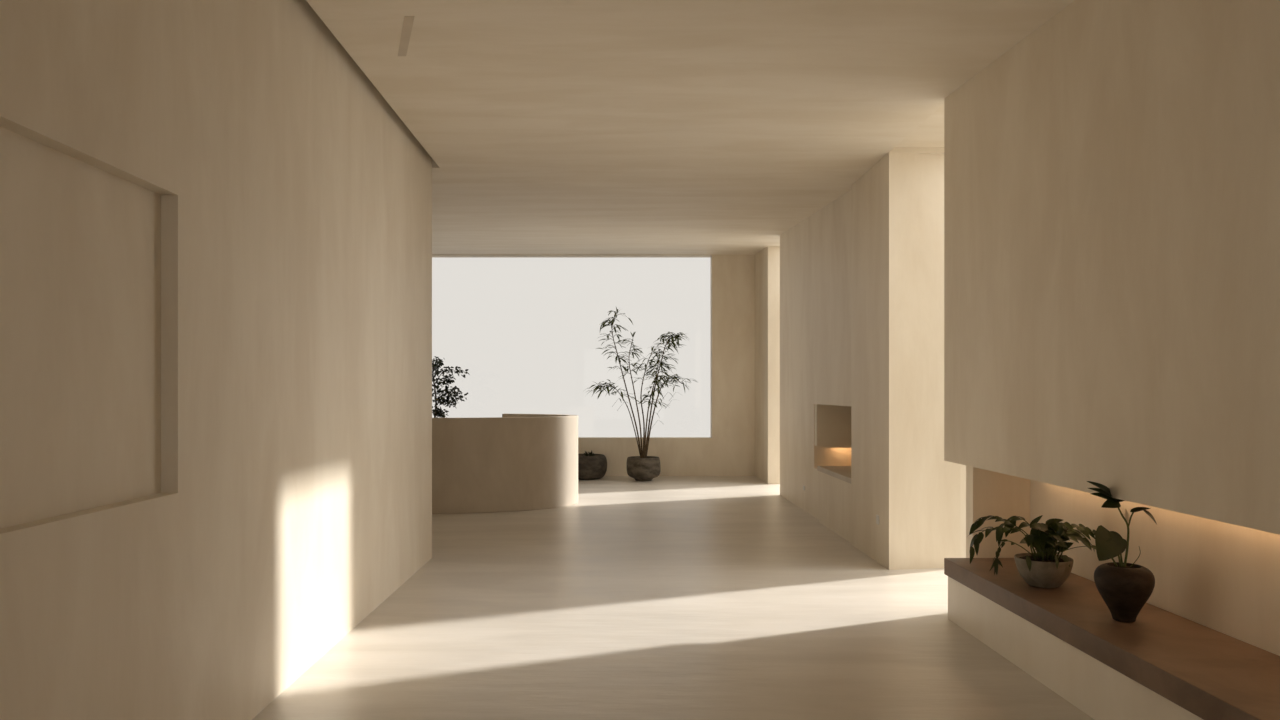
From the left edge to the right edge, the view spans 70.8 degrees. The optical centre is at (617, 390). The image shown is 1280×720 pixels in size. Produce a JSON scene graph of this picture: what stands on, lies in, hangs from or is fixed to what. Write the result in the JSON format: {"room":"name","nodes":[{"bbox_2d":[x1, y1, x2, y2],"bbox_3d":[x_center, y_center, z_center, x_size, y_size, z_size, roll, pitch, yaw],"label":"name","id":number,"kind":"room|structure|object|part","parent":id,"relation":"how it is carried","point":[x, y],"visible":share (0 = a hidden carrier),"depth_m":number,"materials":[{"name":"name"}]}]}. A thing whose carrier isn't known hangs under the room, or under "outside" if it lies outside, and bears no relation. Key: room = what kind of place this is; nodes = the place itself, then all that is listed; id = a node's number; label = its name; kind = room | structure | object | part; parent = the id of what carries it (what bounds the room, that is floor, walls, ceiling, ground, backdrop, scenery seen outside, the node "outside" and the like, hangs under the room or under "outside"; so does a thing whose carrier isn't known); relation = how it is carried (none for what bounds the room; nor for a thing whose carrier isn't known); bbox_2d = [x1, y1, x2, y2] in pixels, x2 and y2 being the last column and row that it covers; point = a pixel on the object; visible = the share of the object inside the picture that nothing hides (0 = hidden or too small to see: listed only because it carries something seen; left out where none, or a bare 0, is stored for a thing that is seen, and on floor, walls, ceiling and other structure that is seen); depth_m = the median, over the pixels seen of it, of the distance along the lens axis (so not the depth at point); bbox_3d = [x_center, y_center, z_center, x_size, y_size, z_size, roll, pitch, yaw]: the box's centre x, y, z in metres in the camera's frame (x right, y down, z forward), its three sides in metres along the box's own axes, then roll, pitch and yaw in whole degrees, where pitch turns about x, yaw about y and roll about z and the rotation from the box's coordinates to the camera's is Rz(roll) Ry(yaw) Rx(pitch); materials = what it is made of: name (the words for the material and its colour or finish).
{"room":"reception lobby","nodes":[
{"label":"reception lobby","id":0,"kind":"room"},
{"bbox_2d":[0,0,431,719],"bbox_3d":[-1.714,-0.385,2.232,0.308,3.569,10.625,0,0,0],"label":"wall","id":1,"kind":"structure","parent":0,"point":[216,226],"depth_m":3.35,"materials":[{"name":"paint"}]},
{"bbox_2d":[432,255,754,475],"bbox_3d":[-1.498,-0.525,14.948,7.924,3.850,0.250,0,0,0],"label":"wall","id":2,"kind":"structure","parent":0,"point":[729,450],"depth_m":14.82,"materials":[{"name":"paint"}]},
{"bbox_2d":[252,476,1093,719],"bbox_3d":[-1.421,1.500,5.872,8.358,0.200,18.504,0,0,0],"label":"floor","id":3,"kind":"structure","parent":0,"point":[662,597],"depth_m":5.22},
{"bbox_2d":[432,356,468,417],"bbox_3d":[-2.758,0.421,13.284,1.094,1.957,0.539,0,0,-17],"label":"potted shrub","id":4,"kind":"object","parent":3,"relation":"on","point":[437,412],"visible":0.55,"depth_m":13.29,"materials":[{"name":"green plant"}]},
{"bbox_2d":[432,414,577,513],"bbox_3d":[-2.418,0.854,11.127,3.854,1.092,1.888,0,0,-11],"label":"reception desk","id":5,"kind":"object","parent":3,"relation":"on","point":[508,462],"visible":0.55,"depth_m":10.42,"materials":[{"name":"paint"}]},
{"bbox_2d":[578,450,606,479],"bbox_3d":[-0.525,1.170,14.350,0.707,0.460,0.707,0,0,0],"label":"planter","id":6,"kind":"object","parent":3,"relation":"on","point":[591,466],"visible":0.67,"depth_m":14.06,"materials":[{"name":"black stone"}]},
{"bbox_2d":[585,307,696,480],"bbox_3d":[0.373,0.028,14.088,1.825,2.743,1.110,0,0,0],"label":"bamboo","id":7,"kind":"object","parent":3,"relation":"on","point":[643,467],"visible":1,"depth_m":13.95,"materials":[{"name":"plant"}]},
{"bbox_2d":[627,456,660,480],"bbox_3d":[0.400,1.215,14.049,0.536,0.370,0.537,0,0,0],"label":"pot","id":8,"kind":"object","parent":3,"relation":"on","point":[641,468],"depth_m":13.84,"materials":[{"name":"stone"}]},
{"bbox_2d":[755,247,779,483],"bbox_3d":[2.360,-0.444,14.188,0.207,3.687,1.272,0,0,0],"label":"wall pier","id":9,"kind":"object","parent":3,"relation":"on","point":[767,261],"visible":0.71,"depth_m":13.59,"materials":[{"name":"paint"}]},
{"bbox_2d":[817,466,850,542],"bbox_3d":[2.369,1.101,8.923,0.465,0.598,1.464,0,0,0],"label":"bench","id":10,"kind":"object","parent":3,"relation":"on","point":[834,482],"visible":0.44,"depth_m":8.90,"materials":[{"name":"paint"}]},
{"bbox_2d":[944,558,1279,719],"bbox_3d":[2.292,1.214,2.275,0.563,0.371,6.551,0,0,0],"label":"bench","id":11,"kind":"object","parent":3,"relation":"on","point":[1163,664],"visible":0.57,"depth_m":3.87,"materials":[{"name":"paint"}]},
{"bbox_2d":[968,515,1095,587],"bbox_3d":[2.197,0.839,4.723,0.795,0.380,0.345,0,0,0],"label":"potted plant","id":12,"kind":"object","parent":11,"relation":"on","point":[1044,568],"visible":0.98,"depth_m":4.68,"materials":[{"name":"green plant"}]},
{"bbox_3d":[2.248,0.954,4.755,0.286,0.150,0.286,0,0,0],"label":"pot","id":13,"kind":"part","parent":12,"relation":"part of","materials":[{"name":"grey ceramic"}]},
{"bbox_2d":[1087,481,1156,621],"bbox_3d":[2.253,0.714,4.018,0.240,0.629,0.293,0,0,40],"label":"potted plant","id":14,"kind":"object","parent":11,"relation":"on","point":[1125,588],"visible":0.98,"depth_m":3.97,"materials":[{"name":"green plant"}]},
{"bbox_3d":[2.263,0.652,4.038,0.062,0.303,0.010,0,0,0],"label":"stem","id":15,"kind":"part","parent":14,"relation":"part of","materials":[{"name":"green plant"}]},
{"bbox_3d":[2.271,0.905,4.038,0.244,0.248,0.244,0,0,0],"label":"pot","id":16,"kind":"part","parent":14,"relation":"part of","materials":[{"name":"brown ceramic"}]},
{"bbox_2d":[306,0,1073,254],"bbox_3d":[-1.351,-2.148,5.722,8.218,0.558,18.204,0,0,0],"label":"ceiling","id":17,"kind":"structure","parent":0,"point":[546,127],"depth_m":5.83,"materials":[{"name":"paint"}]},
{"bbox_2d":[398,16,414,55],"bbox_3d":[-1.123,-1.868,4.752,0.048,0.002,0.576,0,0,-17],"label":"slot cover","id":18,"kind":"object","parent":17,"relation":"attached to","point":[408,20],"visible":1,"depth_m":4.73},
{"bbox_2d":[780,190,850,516],"bbox_3d":[2.454,-0.366,10.149,0.552,3.533,3.934,0,0,0],"label":"wall","id":19,"kind":"structure","parent":0,"point":[815,253],"depth_m":10.19,"materials":[{"name":"paint"}]},
{"bbox_2d":[815,404,850,447],"bbox_3d":[2.393,0.386,9.948,0.417,0.480,0.096,0,0,0],"label":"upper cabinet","id":20,"kind":"object","parent":19,"relation":"attached to","point":[832,422],"visible":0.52,"depth_m":9.90,"materials":[{"name":"paint"}]},
{"bbox_2d":[814,468,817,518],"bbox_3d":[2.391,1.126,9.809,0.426,0.548,0.382,0,0,0],"label":"wall","id":21,"kind":"structure","parent":0,"point":[815,469],"depth_m":9.90,"materials":[{"name":"paint"}]},
{"bbox_2d":[851,152,965,569],"bbox_3d":[2.502,-0.234,7.612,0.763,3.269,1.140,0,0,0],"label":"wall column","id":22,"kind":"structure","parent":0,"point":[900,474],"depth_m":7.11,"materials":[{"name":"paint"}]},
{"bbox_2d":[966,466,1029,557],"bbox_3d":[2.461,0.923,5.681,0.483,0.955,0.113,0,0,0],"label":"wall","id":23,"kind":"structure","parent":0,"point":[1005,496],"depth_m":5.62,"materials":[{"name":"paint"}]},
{"bbox_2d":[944,0,1279,534],"bbox_3d":[2.394,-0.688,1.337,0.616,2.362,8.834,0,0,0],"label":"wall","id":24,"kind":"structure","parent":0,"point":[1112,177],"depth_m":3.96,"materials":[{"name":"paint"}]},
{"bbox_2d":[1030,480,1279,655],"bbox_3d":[2.639,0.918,1.272,0.126,0.965,8.705,0,0,0],"label":"wall niche","id":25,"kind":"object","parent":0,"point":[1222,577],"depth_m":4.04,"materials":[{"name":"paint"}]}
]}

